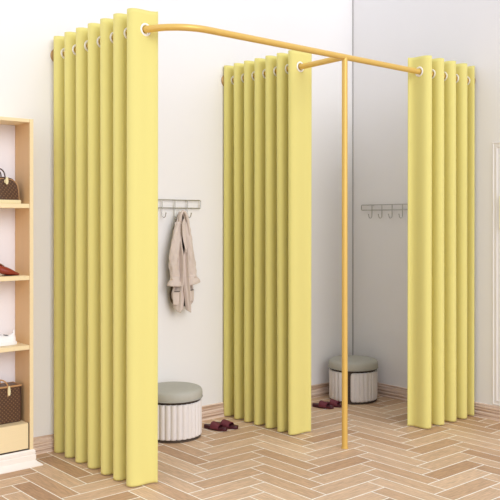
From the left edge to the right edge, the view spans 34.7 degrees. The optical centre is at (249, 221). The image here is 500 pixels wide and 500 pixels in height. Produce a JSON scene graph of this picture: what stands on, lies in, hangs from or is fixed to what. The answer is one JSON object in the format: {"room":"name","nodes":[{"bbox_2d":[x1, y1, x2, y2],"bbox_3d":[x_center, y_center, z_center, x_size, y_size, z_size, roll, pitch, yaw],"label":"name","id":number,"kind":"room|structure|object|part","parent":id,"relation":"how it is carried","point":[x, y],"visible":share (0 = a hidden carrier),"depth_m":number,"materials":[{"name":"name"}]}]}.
{"room":"clothing store","nodes":[
{"label":"clothing store","id":0,"kind":"room"},
{"bbox_2d":[0,0,351,437],"bbox_3d":[-2.210,-0.300,3.937,8.190,3.300,0.150,0,0,-41],"label":"wall","id":1,"kind":"structure","parent":0,"point":[191,64],"depth_m":5.43,"materials":[{"name":"paint"}]},
{"bbox_2d":[0,382,328,454],"bbox_3d":[-2.210,1.302,3.823,8.040,0.097,0.022,0,0,-41],"label":"baseboard","id":2,"kind":"structure","parent":1,"relation":"attached to","point":[41,444],"depth_m":5.47,"materials":[{"name":"beige wood"}]},
{"bbox_2d":[158,199,200,217],"bbox_3d":[-0.584,-0.087,5.193,0.687,0.122,0.067,0,0,-41],"label":"hook rack","id":3,"kind":"object","parent":1,"relation":"attached to","point":[175,200],"visible":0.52,"depth_m":5.29,"materials":[{"name":"metal"}]},
{"bbox_3d":[-0.592,-0.118,5.202,0.687,0.060,0.007,0,0,-41],"label":"frame","id":4,"kind":"part","parent":3,"relation":"part of","materials":[{"name":"metal"}]},
{"bbox_2d":[167,210,199,312],"bbox_3d":[-0.447,0.258,5.261,0.262,0.675,0.109,0,0,-41],"label":"coat","id":5,"kind":"object","parent":3,"relation":"hanging from","point":[182,263],"visible":1,"depth_m":5.23,"materials":[{"name":"beige fabric"}]},
{"bbox_3d":[-0.465,0.245,5.282,0.171,0.627,0.053,0,0,-38],"label":"panel","id":6,"kind":"part","parent":5,"relation":"part of","materials":[{"name":"beige fabric"}]},
{"bbox_3d":[-0.466,0.261,5.227,0.100,0.659,0.049,0,0,-22],"label":"panel","id":7,"kind":"part","parent":5,"relation":"part of","materials":[{"name":"beige fabric"}]},
{"bbox_3d":[-0.411,0.263,5.274,0.057,0.664,0.089,0,0,20],"label":"panel","id":8,"kind":"part","parent":5,"relation":"part of","materials":[{"name":"beige fabric"}]},
{"bbox_2d":[0,395,499,499],"bbox_3d":[-0.268,1.400,1.683,8.190,0.100,6.100,0,0,-41],"label":"floor","id":9,"kind":"structure","parent":0,"point":[385,458],"depth_m":4.46,"materials":[{"name":"brown wood"}]},
{"bbox_2d":[0,116,42,473],"bbox_3d":[-1.533,0.390,4.268,0.814,1.920,0.232,0,0,-41],"label":"shelf unit","id":10,"kind":"object","parent":9,"relation":"on","point":[16,134],"visible":0.91,"depth_m":4.49,"materials":[{"name":"brown wood"}]},
{"bbox_3d":[-1.621,0.354,4.340,0.729,1.811,0.006,0,0,-41],"label":"panel","id":11,"kind":"part","parent":10,"relation":"part of","materials":[{"name":"white wood"}]},
{"bbox_2d":[0,330,16,346],"bbox_3d":[-1.387,0.640,4.408,0.200,0.081,0.075,0,0,-41],"label":"sneaker","id":12,"kind":"object","parent":10,"relation":"on","point":[5,340],"visible":1,"depth_m":4.42,"materials":[{"name":"white fabric"}]},
{"bbox_2d":[0,264,19,275],"bbox_3d":[-1.370,0.245,4.411,0.214,0.104,0.069,0,0,-41],"label":"shoe","id":13,"kind":"object","parent":10,"relation":"on","point":[5,271],"visible":1,"depth_m":4.41,"materials":[{"name":"leather"}]},
{"bbox_2d":[0,168,20,203],"bbox_3d":[-1.397,-0.200,4.421,0.248,0.197,0.087,0,0,-41],"label":"handbag","id":14,"kind":"object","parent":10,"relation":"on","point":[9,190],"visible":1,"depth_m":4.43,"materials":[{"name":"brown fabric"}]},
{"bbox_3d":[-1.398,-0.112,4.421,0.248,0.021,0.086,0,0,-41],"label":"panel","id":15,"kind":"part","parent":14,"relation":"part of","materials":[{"name":"beige leather"}]},
{"bbox_2d":[0,379,21,424],"bbox_3d":[-1.403,0.987,4.418,0.264,0.248,0.122,0,0,-41],"label":"tote bag","id":16,"kind":"object","parent":10,"relation":"on","point":[10,392],"visible":1,"depth_m":4.43,"materials":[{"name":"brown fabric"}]},
{"bbox_3d":[-1.501,1.182,4.202,0.714,0.140,0.012,0,0,-41],"label":"drawer","id":17,"kind":"part","parent":10,"relation":"part of","materials":[{"name":"brown wood"}]},
{"bbox_3d":[-1.276,0.345,4.516,0.021,1.830,0.192,0,0,-41],"label":"panel","id":18,"kind":"part","parent":10,"relation":"part of","materials":[{"name":"brown wood"}]},
{"bbox_2d":[158,382,202,442],"bbox_3d":[-0.487,1.192,5.058,0.379,0.317,0.379,0,0,-41],"label":"pouf","id":19,"kind":"object","parent":9,"relation":"on","point":[179,403],"visible":0.74,"depth_m":4.90,"materials":[{"name":"beige fabric"}]},
{"bbox_2d":[158,382,202,402],"bbox_3d":[-0.487,1.069,5.058,0.374,0.073,0.374,0,0,-41],"label":"seat cushion","id":20,"kind":"object","parent":19,"relation":"on","point":[168,392],"depth_m":4.94,"materials":[{"name":"grey fabric"}]},
{"bbox_2d":[204,421,226,430],"bbox_3d":[-0.223,1.324,5.215,0.178,0.050,0.074,0,0,35],"label":"slipper","id":21,"kind":"object","parent":9,"relation":"on","point":[214,425],"visible":1,"depth_m":5.19,"materials":[{"name":"red fabric"}]},
{"bbox_2d":[218,419,237,428],"bbox_3d":[-0.156,1.324,5.265,0.178,0.050,0.074,0,0,34],"label":"slipper","id":22,"kind":"object","parent":9,"relation":"on","point":[230,425],"visible":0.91,"depth_m":5.23,"materials":[{"name":"red fabric"}]},
{"bbox_2d":[50,24,468,448],"bbox_3d":[0.198,0.160,5.158,2.648,2.381,1.141,0,0,-41],"label":"rail","id":23,"kind":"object","parent":9,"relation":"on","point":[333,56],"visible":0.73,"depth_m":4.77,"materials":[{"name":"gold metal"}]},
{"bbox_2d":[54,8,157,486],"bbox_3d":[-0.818,0.130,4.418,0.154,2.429,0.889,0,0,-41],"label":"curtain","id":24,"kind":"object","parent":23,"relation":"hanging from","point":[106,93],"visible":0.97,"depth_m":4.26,"materials":[{"name":"yellow fabric"}]},
{"bbox_3d":[0.200,-0.985,5.171,2.604,0.036,1.101,0,0,-41],"label":"rail","id":25,"kind":"part","parent":23,"relation":"part of","materials":[{"name":"gold metal"}]},
{"bbox_2d":[224,50,311,434],"bbox_3d":[0.102,0.130,5.356,0.168,2.429,0.721,0,0,-41],"label":"curtain","id":26,"kind":"object","parent":23,"relation":"hanging from","point":[268,118],"visible":0.99,"depth_m":5.22,"materials":[{"name":"yellow fabric"}]},
{"bbox_3d":[0.219,-0.985,5.199,0.046,0.036,1.084,0,0,-40],"label":"cross rail","id":27,"kind":"part","parent":23,"relation":"part of","materials":[{"name":"gold metal"}]},
{"bbox_3d":[0.566,0.180,4.783,0.035,2.331,0.035,0,0,-41],"label":"post","id":28,"kind":"part","parent":23,"relation":"part of","materials":[{"name":"gold metal"}]},
{"bbox_2d":[407,55,474,428],"bbox_3d":[1.302,0.130,5.418,0.577,2.429,0.141,0,0,-41],"label":"curtain","id":29,"kind":"object","parent":23,"relation":"hanging from","point":[441,111],"visible":0.98,"depth_m":5.31,"materials":[{"name":"yellow fabric"}]},
{"bbox_2d":[312,400,333,408],"bbox_3d":[0.533,1.324,5.825,0.168,0.050,0.074,0,0,34],"label":"slipper","id":30,"kind":"object","parent":9,"relation":"on","point":[322,404],"visible":1,"depth_m":5.80,"materials":[{"name":"red fabric"}]},
{"bbox_2d":[325,399,341,407],"bbox_3d":[0.616,1.324,5.871,0.167,0.050,0.074,0,0,31],"label":"slipper","id":31,"kind":"object","parent":9,"relation":"on","point":[335,403],"visible":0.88,"depth_m":5.84,"materials":[{"name":"red fabric"}]},
{"bbox_2d":[328,355,377,404],"bbox_3d":[0.785,1.192,6.094,0.379,0.317,0.379,0,0,-41],"label":"pouf","id":32,"kind":"object","parent":9,"relation":"on","point":[362,370],"visible":0.92,"depth_m":5.95,"materials":[{"name":"beige fabric"}]},
{"bbox_2d":[329,355,377,371],"bbox_3d":[0.785,1.069,6.094,0.374,0.073,0.374,0,0,-41],"label":"seat cushion","id":33,"kind":"object","parent":32,"relation":"on","point":[356,363],"depth_m":5.97,"materials":[{"name":"grey fabric"}]},
{"bbox_2d":[353,0,499,405],"bbox_3d":[2.827,-0.300,4.249,0.150,3.300,5.950,0,0,-41],"label":"wall","id":34,"kind":"structure","parent":0,"point":[389,31],"depth_m":6.10,"materials":[{"name":"paint"}]},
{"bbox_2d":[361,204,407,218],"bbox_3d":[1.098,-0.082,6.090,0.067,0.110,0.687,0,0,-41],"label":"hook rack","id":35,"kind":"object","parent":34,"relation":"attached to","point":[402,209],"visible":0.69,"depth_m":6.17,"materials":[{"name":"metal"}]},
{"bbox_3d":[1.107,-0.114,6.098,0.007,0.048,0.687,0,0,-41],"label":"frame","id":36,"kind":"part","parent":35,"relation":"part of","materials":[{"name":"metal"}]},
{"bbox_2d":[377,382,499,420],"bbox_3d":[2.769,1.302,4.185,0.022,0.097,5.928,0,0,-41],"label":"baseboard","id":37,"kind":"structure","parent":34,"relation":"attached to","point":[492,412],"depth_m":6.03,"materials":[{"name":"beige wood"}]},
{"bbox_2d":[492,142,499,405],"bbox_3d":[2.009,0.352,5.077,0.009,1.795,1.072,0,0,-41],"label":"trim","id":38,"kind":"structure","parent":34,"relation":"attached to","point":[495,145],"depth_m":5.47,"materials":[{"name":"white paint"}]}
]}

